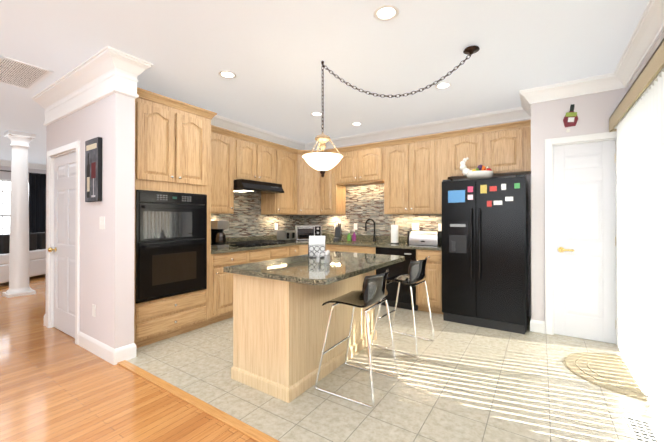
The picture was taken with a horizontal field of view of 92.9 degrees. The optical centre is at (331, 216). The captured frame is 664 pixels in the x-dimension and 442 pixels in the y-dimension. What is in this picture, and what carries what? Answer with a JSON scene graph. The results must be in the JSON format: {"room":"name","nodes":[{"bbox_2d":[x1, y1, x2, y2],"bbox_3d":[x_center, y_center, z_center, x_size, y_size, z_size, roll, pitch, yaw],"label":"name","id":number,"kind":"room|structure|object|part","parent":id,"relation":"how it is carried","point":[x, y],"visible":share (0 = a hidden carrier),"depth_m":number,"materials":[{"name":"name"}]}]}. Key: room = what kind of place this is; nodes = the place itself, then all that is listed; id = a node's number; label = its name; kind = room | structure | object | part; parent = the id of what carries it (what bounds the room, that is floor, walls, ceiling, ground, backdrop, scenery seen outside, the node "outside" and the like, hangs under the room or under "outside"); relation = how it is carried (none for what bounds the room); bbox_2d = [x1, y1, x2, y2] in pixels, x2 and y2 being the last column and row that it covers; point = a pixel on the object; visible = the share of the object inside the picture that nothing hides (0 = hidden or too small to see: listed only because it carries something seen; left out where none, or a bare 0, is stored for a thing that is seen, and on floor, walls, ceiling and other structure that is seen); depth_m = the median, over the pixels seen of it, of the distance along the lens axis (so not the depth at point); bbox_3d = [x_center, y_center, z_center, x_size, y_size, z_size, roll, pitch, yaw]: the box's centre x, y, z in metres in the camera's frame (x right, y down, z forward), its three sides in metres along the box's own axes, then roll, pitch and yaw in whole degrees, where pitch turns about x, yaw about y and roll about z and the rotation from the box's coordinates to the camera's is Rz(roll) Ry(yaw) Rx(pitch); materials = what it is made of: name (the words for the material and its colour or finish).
{"room":"kitchen","nodes":[
{"label":"kitchen","id":0,"kind":"room"},
{"bbox_2d":[0,0,649,163],"bbox_3d":[-3.698,-1.498,3.997,12.260,0.100,10.040,0,0,34],"label":"ceiling","id":1,"kind":"structure","parent":0,"point":[271,54],"depth_m":2.77,"materials":[{"name":"white paint"}]},
{"bbox_2d":[0,55,53,89],"bbox_3d":[-3.213,-1.448,3.207,0.800,0.008,0.380,0,0,34],"label":"ceiling vent","id":2,"kind":"object","parent":1,"relation":"in","point":[19,74],"visible":1,"depth_m":3.18,"materials":[{"name":"white metal"}]},
{"bbox_2d":[218,70,236,78],"bbox_3d":[-1.064,-1.448,3.210,0.183,0.006,0.183,0,0,-11],"label":"recessed light","id":3,"kind":"object","parent":1,"relation":"in","point":[225,74],"depth_m":3.21,"materials":[{"name":"white"}]},
{"bbox_2d":[310,112,321,115],"bbox_3d":[-0.213,-1.442,4.422,0.183,0.006,0.183,0,0,-11],"label":"recessed light","id":4,"kind":"object","parent":1,"relation":"in","point":[313,113],"depth_m":4.43,"materials":[{"name":"white"}]},
{"bbox_2d":[351,122,362,125],"bbox_3d":[0.385,-1.440,4.889,0.183,0.006,0.183,0,0,-11],"label":"recessed light","id":5,"kind":"object","parent":1,"relation":"in","point":[355,123],"depth_m":4.88,"materials":[{"name":"white"}]},
{"bbox_2d":[373,4,398,20],"bbox_3d":[0.386,-1.453,2.249,0.183,0.006,0.183,0,0,-11],"label":"recessed light","id":6,"kind":"object","parent":1,"relation":"in","point":[388,12],"depth_m":2.24,"materials":[{"name":"white"}]},
{"bbox_2d":[302,45,479,176],"bbox_3d":[0.470,-0.912,2.812,1.455,1.085,0.775,0,0,34],"label":"pendant light","id":7,"kind":"object","parent":1,"relation":"hanging from","point":[322,162],"visible":1,"depth_m":2.85,"materials":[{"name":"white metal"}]},
{"bbox_2d":[434,82,451,88],"bbox_3d":[1.226,-1.447,3.480,0.183,0.006,0.183,0,0,-11],"label":"recessed light","id":8,"kind":"object","parent":1,"relation":"in","point":[444,85],"depth_m":3.47,"materials":[{"name":"white"}]},
{"bbox_2d":[0,30,663,348],"bbox_3d":[-3.698,-0.064,3.990,12.260,2.770,10.040,0,0,34],"label":"wall","id":9,"kind":"structure","parent":0,"point":[107,271],"depth_m":3.10,"materials":[{"name":"white paint"}]},
{"bbox_2d":[0,179,28,233],"bbox_3d":[-8.230,-0.033,8.074,0.072,1.850,0.840,0,0,34],"label":"living room window","id":10,"kind":"structure","parent":9,"relation":"in","point":[5,193],"depth_m":8.01,"materials":[{"name":"white"}]},
{"bbox_2d":[0,170,45,232],"bbox_3d":[-8.135,0.076,8.010,0.060,2.492,1.740,0,0,34],"label":"curtains","id":11,"kind":"object","parent":9,"relation":"hanging from","point":[37,202],"visible":0.31,"depth_m":8.42,"materials":[{"name":"black fabric"}]},
{"bbox_2d":[0,160,45,169],"bbox_3d":[-8.628,-1.361,7.336,0.110,0.140,9.680,0,0,34],"label":"crown molding","id":12,"kind":"structure","parent":9,"relation":"attached to","point":[2,162],"depth_m":8.33,"materials":[{"name":"white"}]},
{"bbox_2d":[48,151,75,337],"bbox_3d":[-3.001,0.299,3.537,0.817,2.028,0.108,0,0,34],"label":"closet door","id":13,"kind":"structure","parent":9,"relation":"in","point":[64,231],"depth_m":3.58,"materials":[{"name":"white wood"}]},
{"bbox_2d":[46,141,79,344],"bbox_3d":[-3.008,0.265,3.536,0.966,2.108,0.050,0,0,34],"label":"door frame","id":14,"kind":"structure","parent":9,"relation":"attached to","point":[75,145],"depth_m":3.74,"materials":[{"name":"white wood"}]},
{"bbox_2d":[32,46,127,125],"bbox_3d":[-2.689,-1.285,3.273,1.960,0.335,0.130,0,0,34],"label":"crown molding","id":15,"kind":"structure","parent":9,"relation":"attached to","point":[106,71],"depth_m":3.09,"materials":[{"name":"white wood"}]},
{"bbox_2d":[85,137,102,201],"bbox_3d":[-2.300,-0.448,3.042,0.300,0.600,0.036,0,0,34],"label":"picture","id":16,"kind":"object","parent":9,"relation":"attached to","point":[93,169],"visible":1,"depth_m":3.00,"materials":[{"name":"black wood"}]},
{"bbox_2d":[92,304,95,316],"bbox_3d":[-2.312,0.909,3.062,0.070,0.115,0.005,0,0,34],"label":"electrical outlet","id":17,"kind":"object","parent":9,"relation":"attached to","point":[93,306],"depth_m":3.06,"materials":[{"name":"white plastic"}]},
{"bbox_2d":[78,332,116,364],"bbox_3d":[-2.271,1.248,3.029,0.814,0.138,0.014,0,0,34],"label":"baseboard","id":18,"kind":"structure","parent":9,"relation":"attached to","point":[109,354],"depth_m":2.98,"materials":[{"name":"white wood"}]},
{"bbox_2d":[99,217,104,228],"bbox_3d":[-2.163,0.056,2.965,0.110,0.120,0.010,0,0,34],"label":"switch plate","id":19,"kind":"object","parent":9,"relation":"attached to","point":[101,222],"depth_m":2.96,"materials":[{"name":"white plastic"}]},
{"bbox_2d":[124,56,152,98],"bbox_3d":[-2.039,-1.285,3.142,0.730,0.335,0.130,0,0,34],"label":"crown molding","id":20,"kind":"structure","parent":9,"relation":"attached to","point":[136,66],"depth_m":2.93,"materials":[{"name":"white wood"}]},
{"bbox_2d":[211,115,303,149],"bbox_3d":[-1.499,-1.374,4.752,0.110,0.140,3.370,0,0,34],"label":"crown molding","id":21,"kind":"structure","parent":9,"relation":"attached to","point":[219,121],"depth_m":5.10,"materials":[{"name":"white"}]},
{"bbox_2d":[211,183,441,237],"bbox_3d":[-0.064,-0.137,4.418,2.859,0.898,2.565,0,0,34],"label":"backsplash","id":22,"kind":"structure","parent":9,"relation":"attached to","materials":[{"name":"tile"}]},
{"bbox_2d":[304,108,530,149],"bbox_3d":[1.018,-1.372,5.183,3.830,0.140,0.110,0,0,34],"label":"crown molding","id":23,"kind":"structure","parent":9,"relation":"attached to","point":[513,114],"depth_m":4.87,"materials":[{"name":"white wood"}]},
{"bbox_2d":[520,104,530,119],"bbox_3d":[2.400,-1.378,3.901,0.110,0.140,0.480,0,0,34],"label":"crown molding","id":24,"kind":"structure","parent":9,"relation":"attached to","point":[523,111],"depth_m":4.16,"materials":[{"name":"white"}]},
{"bbox_2d":[530,317,534,331],"bbox_3d":[2.384,1.251,3.759,0.034,0.138,0.314,0,0,34],"label":"baseboard","id":25,"kind":"structure","parent":9,"relation":"attached to","point":[532,322],"depth_m":3.62,"materials":[{"name":"white wood"}]},
{"bbox_2d":[517,73,611,107],"bbox_3d":[2.509,-1.381,3.451,0.790,0.140,0.110,0,0,34],"label":"crown molding","id":26,"kind":"structure","parent":9,"relation":"attached to","point":[600,83],"depth_m":3.42,"materials":[{"name":"white wood"}]},
{"bbox_2d":[563,104,577,131],"bbox_3d":[2.606,-1.077,3.445,0.135,0.302,0.010,0,0,34],"label":"wall art","id":27,"kind":"object","parent":9,"relation":"attached to","point":[570,119],"visible":1,"depth_m":3.44,"materials":[{"name":"red"}]},
{"bbox_2d":[545,131,617,344],"bbox_3d":[2.701,0.219,3.388,0.686,2.198,0.050,0,0,34],"label":"door frame","id":28,"kind":"structure","parent":9,"relation":"attached to","point":[549,262],"depth_m":3.53,"materials":[{"name":"white wood"}]},
{"bbox_2d":[553,140,615,343],"bbox_3d":[2.712,0.254,3.396,0.537,2.118,0.090,0,0,34],"label":"pantry door","id":29,"kind":"structure","parent":9,"relation":"in","point":[584,241],"depth_m":3.40,"materials":[{"name":"white wood"}]},
{"bbox_2d":[609,39,663,131],"bbox_3d":[2.322,-0.952,2.322,0.134,0.140,2.185,0,0,34],"label":"valance","id":30,"kind":"object","parent":9,"relation":"attached to","point":[651,69],"visible":0.66,"depth_m":2.23,"materials":[{"name":"fabric"}]},
{"bbox_2d":[612,0,663,89],"bbox_3d":[0.782,-1.398,-0.023,0.110,0.140,7.810,0,0,34],"label":"crown molding","id":31,"kind":"structure","parent":9,"relation":"attached to","point":[650,26],"depth_m":2.51,"materials":[{"name":"white"}]},
{"bbox_2d":[614,67,663,424],"bbox_3d":[2.313,0.173,2.314,0.050,2.230,2.129,0,0,34],"label":"vertical blinds","id":32,"kind":"object","parent":9,"relation":"attached to","point":[639,126],"visible":1,"depth_m":2.35,"materials":[{"name":"white"}]},
{"label":"outside","id":33,"kind":"structure","parent":0,"visible":0},
{"bbox_2d":[0,274,256,441],"bbox_3d":[-3.698,1.371,3.982,12.260,0.100,10.040,0,0,34],"label":"floor","id":34,"kind":"structure","parent":33,"point":[57,385],"depth_m":2.29,"materials":[{"name":"brown wood"}]},
{"bbox_2d":[2,130,35,297],"bbox_3d":[-5.366,-0.056,5.419,0.350,2.769,0.350,0,0,34],"label":"column","id":35,"kind":"structure","parent":34,"relation":"on","point":[19,248],"depth_m":5.34,"materials":[{"name":"white"}]},
{"bbox_2d":[0,232,45,283],"bbox_3d":[-6.829,0.838,6.363,1.040,0.990,3.400,0,0,-6],"label":"sectional sofa","id":36,"kind":"object","parent":34,"relation":"on","point":[37,253],"visible":0.42,"depth_m":6.70,"materials":[{"name":"white fabric"}]},
{"bbox_2d":[117,360,279,441],"bbox_3d":[-0.296,1.304,1.785,3.920,0.013,0.065,0,0,34],"label":"threshold strip","id":37,"kind":"object","parent":34,"relation":"on","point":[235,423],"depth_m":2.17,"materials":[{"name":"brown wood"}]},
{"bbox_2d":[134,87,530,347],"bbox_3d":[0.084,0.030,3.768,3.823,2.580,3.483,0,0,34],"label":"fitted kitchen","id":38,"kind":"object","parent":34,"relation":"on","point":[196,172],"visible":0.75,"depth_m":4.29,"materials":[{"name":"brown wood"}]},
{"bbox_2d":[135,190,206,303],"bbox_3d":[-1.848,0.292,3.508,0.474,1.115,0.776,0,0,34],"label":"oven","id":39,"kind":"object","parent":38,"relation":"in","point":[171,225],"depth_m":3.34,"materials":[{"name":"black"}]},
{"bbox_2d":[211,221,228,247],"bbox_3d":[-1.515,0.230,4.245,0.235,0.360,0.180,0,0,34],"label":"coffee maker","id":40,"kind":"object","parent":38,"relation":"on","point":[218,237],"visible":0.92,"depth_m":4.19,"materials":[{"name":"silver metal"}]},
{"bbox_2d":[227,240,285,246],"bbox_3d":[-1.139,0.391,4.762,0.510,0.044,0.760,0,0,34],"label":"cooktop","id":41,"kind":"object","parent":38,"relation":"in","point":[254,243],"depth_m":4.62,"materials":[{"name":"black"}]},
{"bbox_2d":[234,179,283,194],"bbox_3d":[-1.202,-0.450,4.808,0.531,0.144,0.814,0,0,34],"label":"hood","id":42,"kind":"object","parent":38,"relation":"attached to","point":[241,186],"depth_m":4.68,"materials":[{"name":"black metal"}]},
{"bbox_2d":[277,230,295,241],"bbox_3d":[-0.771,0.322,5.431,0.205,0.187,0.290,0,0,34],"label":"toaster","id":43,"kind":"object","parent":38,"relation":"on","point":[286,235],"visible":1,"depth_m":5.35,"materials":[{"name":"silver metal"}]},
{"bbox_2d":[295,225,320,240],"bbox_3d":[-0.433,0.287,5.712,0.440,0.260,0.325,0,0,-11],"label":"toaster oven","id":44,"kind":"object","parent":38,"relation":"on","point":[304,232],"visible":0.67,"depth_m":5.57,"materials":[{"name":"silver metal"}]},
{"bbox_2d":[211,234,441,253],"bbox_3d":[-0.064,0.380,4.415,2.859,0.137,2.565,0,0,34],"label":"countertop","id":45,"kind":"structure","parent":38,"relation":"on","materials":[{"name":"stone"}]},
{"bbox_2d":[333,222,341,240],"bbox_3d":[0.101,0.254,5.487,0.100,0.323,0.245,0,0,14],"label":"knife block","id":46,"kind":"object","parent":38,"relation":"on","point":[338,233],"visible":1,"depth_m":5.46,"materials":[{"name":"black"}]},
{"bbox_2d":[352,232,355,240],"bbox_3d":[0.384,0.318,5.457,0.068,0.195,0.068,0,0,34],"label":"soap bottle","id":47,"kind":"object","parent":38,"relation":"on","point":[354,237],"visible":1,"depth_m":5.43,"materials":[{"name":"purple"}]},
{"bbox_2d":[365,219,378,241],"bbox_3d":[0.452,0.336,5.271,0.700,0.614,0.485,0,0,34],"label":"faucet","id":48,"kind":"object","parent":38,"relation":"in","point":[371,225],"depth_m":5.41,"materials":[{"name":"black metal"}]},
{"bbox_2d":[390,221,398,243],"bbox_3d":[0.984,0.239,4.952,0.150,0.348,0.150,0,0,34],"label":"paper towel","id":49,"kind":"object","parent":38,"relation":"on","point":[394,233],"visible":1,"depth_m":4.90,"materials":[{"name":"white paper"}]},
{"bbox_2d":[376,247,417,310],"bbox_3d":[1.045,0.890,4.761,0.602,0.871,0.545,0,0,34],"label":"dishwasher","id":50,"kind":"object","parent":38,"relation":"in","point":[410,254],"depth_m":4.51,"materials":[{"name":"black metal"}]},
{"bbox_2d":[407,230,441,245],"bbox_3d":[1.390,0.309,4.678,0.460,0.205,0.297,0,0,34],"label":"bread box","id":51,"kind":"object","parent":38,"relation":"on","point":[433,238],"visible":0.9,"depth_m":4.58,"materials":[{"name":"silver metal"}]},
{"bbox_2d":[127,303,663,441],"bbox_3d":[0.396,1.317,3.489,4.650,0.004,3.600,0,0,34],"label":"floor","id":52,"kind":"structure","parent":33,"point":[456,382],"depth_m":2.38,"materials":[{"name":"beige tile"}]},
{"bbox_2d":[231,271,374,402],"bbox_3d":[-0.170,0.879,2.981,0.598,0.875,1.394,0,0,34],"label":"base cabinet","id":53,"kind":"object","parent":52,"relation":"on","point":[280,315],"depth_m":2.44,"materials":[{"name":"brown wood"}]},
{"bbox_2d":[223,251,404,286],"bbox_3d":[-0.049,0.421,2.886,0.970,0.038,1.525,0,0,34],"label":"countertop","id":54,"kind":"structure","parent":53,"relation":"on","point":[342,265],"depth_m":2.50,"materials":[{"name":"stone"}]},
{"bbox_2d":[308,236,325,257],"bbox_3d":[-0.148,0.295,3.135,0.175,0.215,0.070,0,0,-1],"label":"napkin holder","id":55,"kind":"object","parent":54,"relation":"on","point":[316,244],"visible":0.92,"depth_m":3.11,"materials":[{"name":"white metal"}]},
{"bbox_2d":[316,253,320,262],"bbox_3d":[-0.120,0.358,2.779,0.042,0.085,0.041,0,0,34],"label":"shaker","id":56,"kind":"object","parent":54,"relation":"on","point":[318,259],"visible":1,"depth_m":2.77,"materials":[{"name":"white ceramic"}]},
{"bbox_2d":[324,251,328,262],"bbox_3d":[-0.048,0.348,2.744,0.042,0.105,0.041,0,0,34],"label":"pepper shaker","id":57,"kind":"object","parent":54,"relation":"on","point":[326,258],"visible":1,"depth_m":2.73,"materials":[{"name":"white ceramic"}]},
{"bbox_2d":[314,268,398,407],"bbox_3d":[0.202,0.866,2.479,0.517,0.896,0.505,0,0,34],"label":"bar stool","id":58,"kind":"object","parent":52,"relation":"on","point":[374,289],"visible":1,"depth_m":2.37,"materials":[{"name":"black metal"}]},
{"bbox_3d":[0.214,0.547,2.473,0.436,0.258,0.443,0,0,34],"label":"seat","id":59,"kind":"part","parent":58,"relation":"part of","materials":[{"name":"black plastic"}]},
{"bbox_2d":[371,257,434,357],"bbox_3d":[0.741,0.870,3.275,0.525,0.896,0.513,0,0,34],"label":"bar stool","id":60,"kind":"object","parent":52,"relation":"on","point":[416,271],"visible":0.88,"depth_m":3.16,"materials":[{"name":"silver metal"}]},
{"bbox_3d":[0.752,0.551,3.269,0.439,0.258,0.449,0,0,34],"label":"seat","id":61,"kind":"part","parent":60,"relation":"part of","materials":[{"name":"black plastic"}]},
{"bbox_2d":[442,174,528,333],"bbox_3d":[1.973,0.423,4.054,0.910,1.797,0.862,0,0,34],"label":"refrigerator","id":62,"kind":"object","parent":52,"relation":"on","point":[485,253],"visible":1,"depth_m":3.71,"materials":[{"name":"black metal"}]},
{"bbox_2d":[460,157,492,179],"bbox_3d":[1.818,-0.620,3.983,0.394,0.289,0.300,0,0,34],"label":"decorative bowl","id":63,"kind":"object","parent":62,"relation":"on","point":[480,172],"visible":0.98,"depth_m":3.90,"materials":[{"name":"white ceramic"}]},
{"bbox_2d":[563,352,646,400],"bbox_3d":[2.285,1.305,2.728,0.460,0.012,0.860,0,0,34],"label":"rug","id":64,"kind":"object","parent":52,"relation":"on","point":[611,372],"visible":0.9,"depth_m":2.66,"materials":[{"name":"beige fabric"}]},
{"bbox_2d":[624,414,659,441],"bbox_3d":[1.899,1.305,1.928,0.120,0.004,0.320,0,0,34],"label":"floor vent","id":65,"kind":"object","parent":52,"relation":"in","point":[642,429],"visible":1,"depth_m":1.94,"materials":[{"name":"silver metal"}]}
]}

